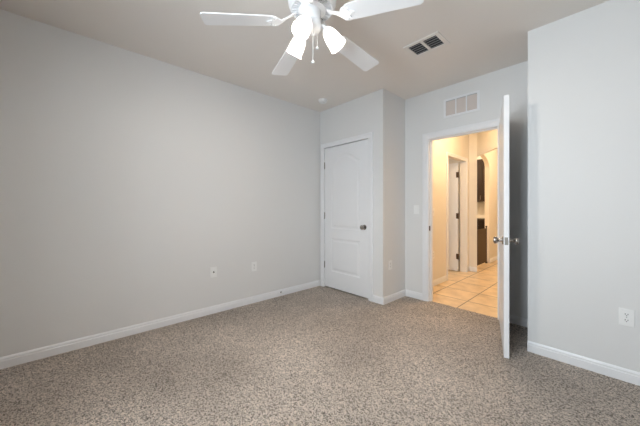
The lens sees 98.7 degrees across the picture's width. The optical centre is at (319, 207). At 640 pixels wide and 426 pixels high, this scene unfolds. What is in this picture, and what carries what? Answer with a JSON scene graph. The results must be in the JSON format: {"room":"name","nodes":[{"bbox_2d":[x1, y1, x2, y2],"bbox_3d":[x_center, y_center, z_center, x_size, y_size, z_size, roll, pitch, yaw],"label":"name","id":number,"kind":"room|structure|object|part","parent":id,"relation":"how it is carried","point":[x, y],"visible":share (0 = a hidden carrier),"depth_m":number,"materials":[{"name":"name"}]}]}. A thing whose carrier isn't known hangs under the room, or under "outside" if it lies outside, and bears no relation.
{"room":"empty bedroom","nodes":[
{"label":"empty bedroom","id":0,"kind":"room"},
{"bbox_2d":[0,9,319,356],"bbox_3d":[-1.134,-0.138,3.187,4.005,2.620,0.120,0,0,-43],"label":"wall","id":1,"kind":"structure","parent":0,"point":[126,176],"depth_m":2.54,"materials":[{"name":"white paint"}]},
{"bbox_2d":[0,280,320,369],"bbox_3d":[-1.276,1.131,2.964,3.494,0.083,0.014,0,0,-43],"label":"baseboard","id":2,"kind":"structure","parent":1,"relation":"attached to","point":[47,351],"depth_m":2.54,"materials":[{"name":"white wood"}]},
{"bbox_2d":[210,266,216,277],"bbox_3d":[-1.180,0.714,3.051,0.072,0.116,0.016,0,0,-43],"label":"cable jack","id":3,"kind":"object","parent":1,"relation":"attached to","point":[213,270],"visible":1,"depth_m":3.05,"materials":[{"name":"white plastic"}]},
{"bbox_2d":[251,261,256,270],"bbox_3d":[-0.813,0.725,3.396,0.072,0.116,0.009,0,0,-43],"label":"wall outlet","id":4,"kind":"object","parent":1,"relation":"attached to","point":[253,264],"visible":1,"depth_m":3.39,"materials":[{"name":"white plastic"}]},
{"bbox_2d":[0,0,608,111],"bbox_3d":[1.760,-1.498,4.082,10.270,0.100,5.600,0,0,-43],"label":"ceiling","id":5,"kind":"structure","parent":0,"point":[484,36],"depth_m":2.32,"materials":[{"name":"white paint"}]},
{"bbox_2d":[200,0,423,75],"bbox_3d":[-0.020,-1.147,1.688,1.183,0.603,1.228,0,0,-43],"label":"ceiling fan","id":6,"kind":"object","parent":5,"relation":"hanging from","point":[309,15],"visible":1,"depth_m":1.61,"materials":[{"name":"white"}]},
{"bbox_3d":[-0.457,-1.091,1.594,0.432,0.006,0.135,-4,10,-9],"label":"blade","id":7,"kind":"part","parent":6,"relation":"part of","materials":[{"name":"white"}]},
{"bbox_3d":[-0.233,-1.091,2.028,0.135,0.006,0.432,-10,0,-27],"label":"blade","id":8,"kind":"part","parent":6,"relation":"part of","materials":[{"name":"white"}]},
{"bbox_3d":[-0.152,-1.018,1.741,0.106,0.145,0.136,0,0,-43],"label":"lamp shade","id":9,"kind":"part","parent":6,"relation":"part of","materials":[{"name":"white glass"}]},
{"bbox_3d":[-0.093,-1.018,1.527,0.133,0.145,0.114,0,0,-43],"label":"lamp shade","id":10,"kind":"part","parent":6,"relation":"part of","materials":[{"name":"white glass"}]},
{"bbox_3d":[-0.086,-1.037,1.545,0.072,0.087,0.056,0,0,-43],"label":"bulb","id":11,"kind":"part","parent":6,"relation":"part of","materials":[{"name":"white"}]},
{"bbox_3d":[0.091,-1.018,1.663,0.128,0.144,0.122,0,0,-43],"label":"lamp shade","id":12,"kind":"part","parent":6,"relation":"part of","materials":[{"name":"white glass"}]},
{"bbox_3d":[0.248,-1.091,1.949,0.432,0.006,0.135,6,-13,-45],"label":"blade","id":13,"kind":"part","parent":6,"relation":"part of","materials":[{"name":"white wood"}]},
{"bbox_3d":[0.321,-1.091,1.466,0.432,0.006,0.135,5,-7,27],"label":"blade","id":14,"kind":"part","parent":6,"relation":"part of","materials":[{"name":"white wood"}]},
{"bbox_2d":[318,98,327,103],"bbox_3d":[0.040,-1.427,3.688,0.124,0.042,0.124,0,0,-43],"label":"smoke detector","id":15,"kind":"object","parent":5,"relation":"attached to","point":[321,100],"visible":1,"depth_m":3.65,"materials":[{"name":"white plastic"}]},
{"bbox_2d":[403,31,449,57],"bbox_3d":[0.943,-1.443,2.443,0.236,0.010,0.320,0,0,-43],"label":"ceiling vent","id":16,"kind":"object","parent":5,"relation":"in","point":[436,40],"visible":1,"depth_m":2.43,"materials":[{"name":"white metal"}]},
{"bbox_2d":[292,0,331,21],"bbox_3d":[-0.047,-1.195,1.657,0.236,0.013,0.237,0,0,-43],"label":"motor","id":17,"kind":"object","parent":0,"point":[298,7],"depth_m":1.62,"materials":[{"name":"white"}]},
{"bbox_2d":[0,260,639,425],"bbox_3d":[1.795,1.197,4.251,9.990,0.050,5.400,0,0,-43],"label":"floor","id":18,"kind":"structure","parent":0,"point":[319,355],"depth_m":1.93,"materials":[{"name":"carpet"}]},
{"bbox_2d":[477,220,484,229],"bbox_3d":[4.127,0.743,6.982,0.656,0.870,0.760,0,0,-43],"label":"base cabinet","id":19,"kind":"object","parent":18,"relation":"on","point":[480,223],"visible":0.1,"depth_m":6.75,"materials":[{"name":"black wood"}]},
{"bbox_2d":[477,226,487,265],"bbox_3d":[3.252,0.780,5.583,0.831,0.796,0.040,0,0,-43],"label":"base cabinet","id":20,"kind":"object","parent":18,"relation":"on","point":[481,233],"visible":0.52,"depth_m":5.63,"materials":[{"name":"brown wood"}]},
{"bbox_3d":[3.543,0.780,5.853,0.038,0.796,0.040,0,0,-43],"label":"post","id":21,"kind":"part","parent":20,"relation":"part of","materials":[{"name":"brown wood"}]},
{"bbox_2d":[320,89,404,297],"bbox_3d":[0.571,-0.138,3.917,0.511,2.620,1.125,0,0,-43],"label":"wall","id":22,"kind":"structure","parent":0,"point":[381,112],"depth_m":3.49,"materials":[{"name":"white paint"}]},
{"bbox_2d":[324,139,367,297],"bbox_3d":[0.324,0.138,3.788,0.104,2.032,0.818,0,0,-43],"label":"door","id":23,"kind":"structure","parent":22,"relation":"in","point":[346,165],"depth_m":3.77,"materials":[{"name":"white wood"}]},
{"bbox_2d":[321,132,372,301],"bbox_3d":[0.375,0.112,3.819,0.124,2.128,0.945,0,0,-43],"label":"door frame","id":24,"kind":"structure","parent":22,"relation":"attached to","point":[369,135],"depth_m":3.48,"materials":[{"name":"white wood"}]},
{"bbox_2d":[373,289,405,304],"bbox_3d":[0.903,1.131,3.547,0.525,0.083,0.159,0,0,-43],"label":"baseboard","id":25,"kind":"structure","parent":22,"relation":"attached to","point":[400,294],"depth_m":3.41,"materials":[{"name":"white wood"}]},
{"bbox_2d":[448,158,459,268],"bbox_3d":[1.927,-0.135,6.132,0.100,2.626,2.418,0,0,-43],"label":"wall","id":26,"kind":"structure","parent":0,"point":[450,161],"depth_m":5.26,"materials":[{"name":"beige paint"}]},
{"bbox_2d":[433,133,476,279],"bbox_3d":[2.074,-0.135,4.453,2.185,2.626,0.246,0,0,-43],"label":"wall","id":27,"kind":"structure","parent":0,"point":[465,146],"depth_m":4.69,"materials":[{"name":"beige paint"}]},
{"bbox_2d":[448,163,458,270],"bbox_3d":[2.276,0.168,5.343,0.104,2.000,0.791,0,0,-43],"label":"door","id":28,"kind":"structure","parent":27,"relation":"in","point":[453,169],"depth_m":5.13,"materials":[{"name":"white wood"}]},
{"bbox_2d":[446,152,467,280],"bbox_3d":[2.381,0.134,4.744,0.910,2.084,0.016,0,0,-43],"label":"door frame","id":29,"kind":"structure","parent":27,"relation":"attached to","point":[447,153],"depth_m":4.61,"materials":[{"name":"white wood"}]},
{"bbox_2d":[433,256,497,285],"bbox_3d":[3.344,1.131,5.554,5.545,0.083,0.136,0,0,-43],"label":"baseboard","id":30,"kind":"structure","parent":27,"relation":"attached to","point":[474,269],"depth_m":4.43,"materials":[{"name":"white wood"}]},
{"bbox_2d":[405,61,527,318],"bbox_3d":[1.280,-0.135,3.615,0.120,2.626,2.772,0,0,-43],"label":"wall","id":31,"kind":"structure","parent":0,"point":[424,113],"depth_m":2.95,"materials":[{"name":"white paint"}]},
{"bbox_2d":[414,205,418,213],"bbox_3d":[1.245,0.022,3.554,0.015,0.116,0.072,0,0,-43],"label":"light switch","id":32,"kind":"object","parent":31,"relation":"attached to","point":[416,207],"visible":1,"depth_m":3.55,"materials":[{"name":"white plastic"}]},
{"bbox_2d":[422,118,499,319],"bbox_3d":[1.654,0.120,3.199,0.136,2.111,0.904,0,0,-43],"label":"door frame","id":33,"kind":"structure","parent":31,"relation":"attached to","point":[495,122],"depth_m":3.45,"materials":[{"name":"white wood"}]},
{"bbox_2d":[444,90,479,117],"bbox_3d":[1.618,-1.183,3.154,0.010,0.220,0.390,0,0,-43],"label":"air vent","id":34,"kind":"object","parent":31,"relation":"in","point":[469,102],"visible":1,"depth_m":3.14,"materials":[{"name":"white metal"}]},
{"bbox_2d":[406,290,527,326],"bbox_3d":[1.625,1.131,3.144,0.014,0.083,1.413,0,0,-43],"label":"baseboard","id":35,"kind":"structure","parent":31,"relation":"attached to","point":[513,319],"depth_m":2.78,"materials":[{"name":"white wood"}]},
{"bbox_2d":[493,95,518,358],"bbox_3d":[1.665,0.144,2.496,0.173,2.028,0.888,0,0,31],"label":"door","id":36,"kind":"structure","parent":31,"relation":"in","point":[504,240],"depth_m":2.12,"materials":[{"name":"white wood"}]},
{"bbox_3d":[1.427,0.258,2.200,0.069,0.066,0.066,0,0,31],"label":"knob","id":37,"kind":"part","parent":36,"relation":"part of","materials":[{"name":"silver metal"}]},
{"bbox_3d":[1.516,0.258,2.147,0.069,0.066,0.066,0,0,31],"label":"knob","id":38,"kind":"part","parent":36,"relation":"part of","materials":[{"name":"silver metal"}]},
{"bbox_2d":[477,156,484,217],"bbox_3d":[2.100,-0.135,6.325,4.765,2.626,2.570,0,0,-43],"label":"wall","id":39,"kind":"structure","parent":0,"point":[480,205],"depth_m":7.31,"materials":[{"name":"white paint"}]},
{"bbox_2d":[477,159,484,201],"bbox_3d":[4.226,-0.703,7.073,0.386,1.080,0.760,0,0,-43],"label":"upper cabinet","id":40,"kind":"object","parent":39,"relation":"attached to","point":[480,163],"visible":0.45,"depth_m":6.99,"materials":[{"name":"black wood"}]},
{"bbox_3d":[3.987,-0.703,7.110,0.024,1.072,0.373,0,0,-43],"label":"door","id":41,"kind":"part","parent":40,"relation":"part of","materials":[{"name":"black wood"}]},
{"bbox_3d":[4.244,-0.703,6.833,0.024,1.072,0.373,0,0,-43],"label":"door","id":42,"kind":"part","parent":40,"relation":"part of","materials":[{"name":"black wood"}]},
{"bbox_2d":[477,129,497,156],"bbox_3d":[2.674,-1.190,3.938,0.120,0.515,2.502,0,0,8],"label":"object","id":43,"kind":"structure","parent":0,"point":[487,141],"depth_m":4.62,"materials":[{"name":"beige paint"}]},
{"bbox_2d":[481,148,497,262],"bbox_3d":[4.089,-0.135,6.358,3.360,2.626,0.085,0,0,-43],"label":"wall","id":44,"kind":"structure","parent":0,"point":[490,159],"depth_m":5.96,"materials":[{"name":"beige paint"}]},
{"bbox_2d":[528,0,639,372],"bbox_3d":[2.389,-0.138,2.012,0.670,2.620,1.287,0,0,-43],"label":"wall","id":45,"kind":"structure","parent":0,"point":[584,66],"depth_m":2.01,"materials":[{"name":"white paint"}]},
{"bbox_2d":[527,341,639,385],"bbox_3d":[2.097,1.131,1.824,0.014,0.083,1.167,0,0,-43],"label":"baseboard","id":46,"kind":"structure","parent":45,"relation":"attached to","point":[610,370],"depth_m":1.99,"materials":[{"name":"white wood"}]},
{"bbox_2d":[619,308,634,326],"bbox_3d":[2.071,0.740,1.856,0.009,0.116,0.072,0,0,-43],"label":"wall outlet","id":47,"kind":"object","parent":45,"relation":"attached to","point":[626,316],"visible":1,"depth_m":1.85,"materials":[{"name":"white plastic"}]}
]}

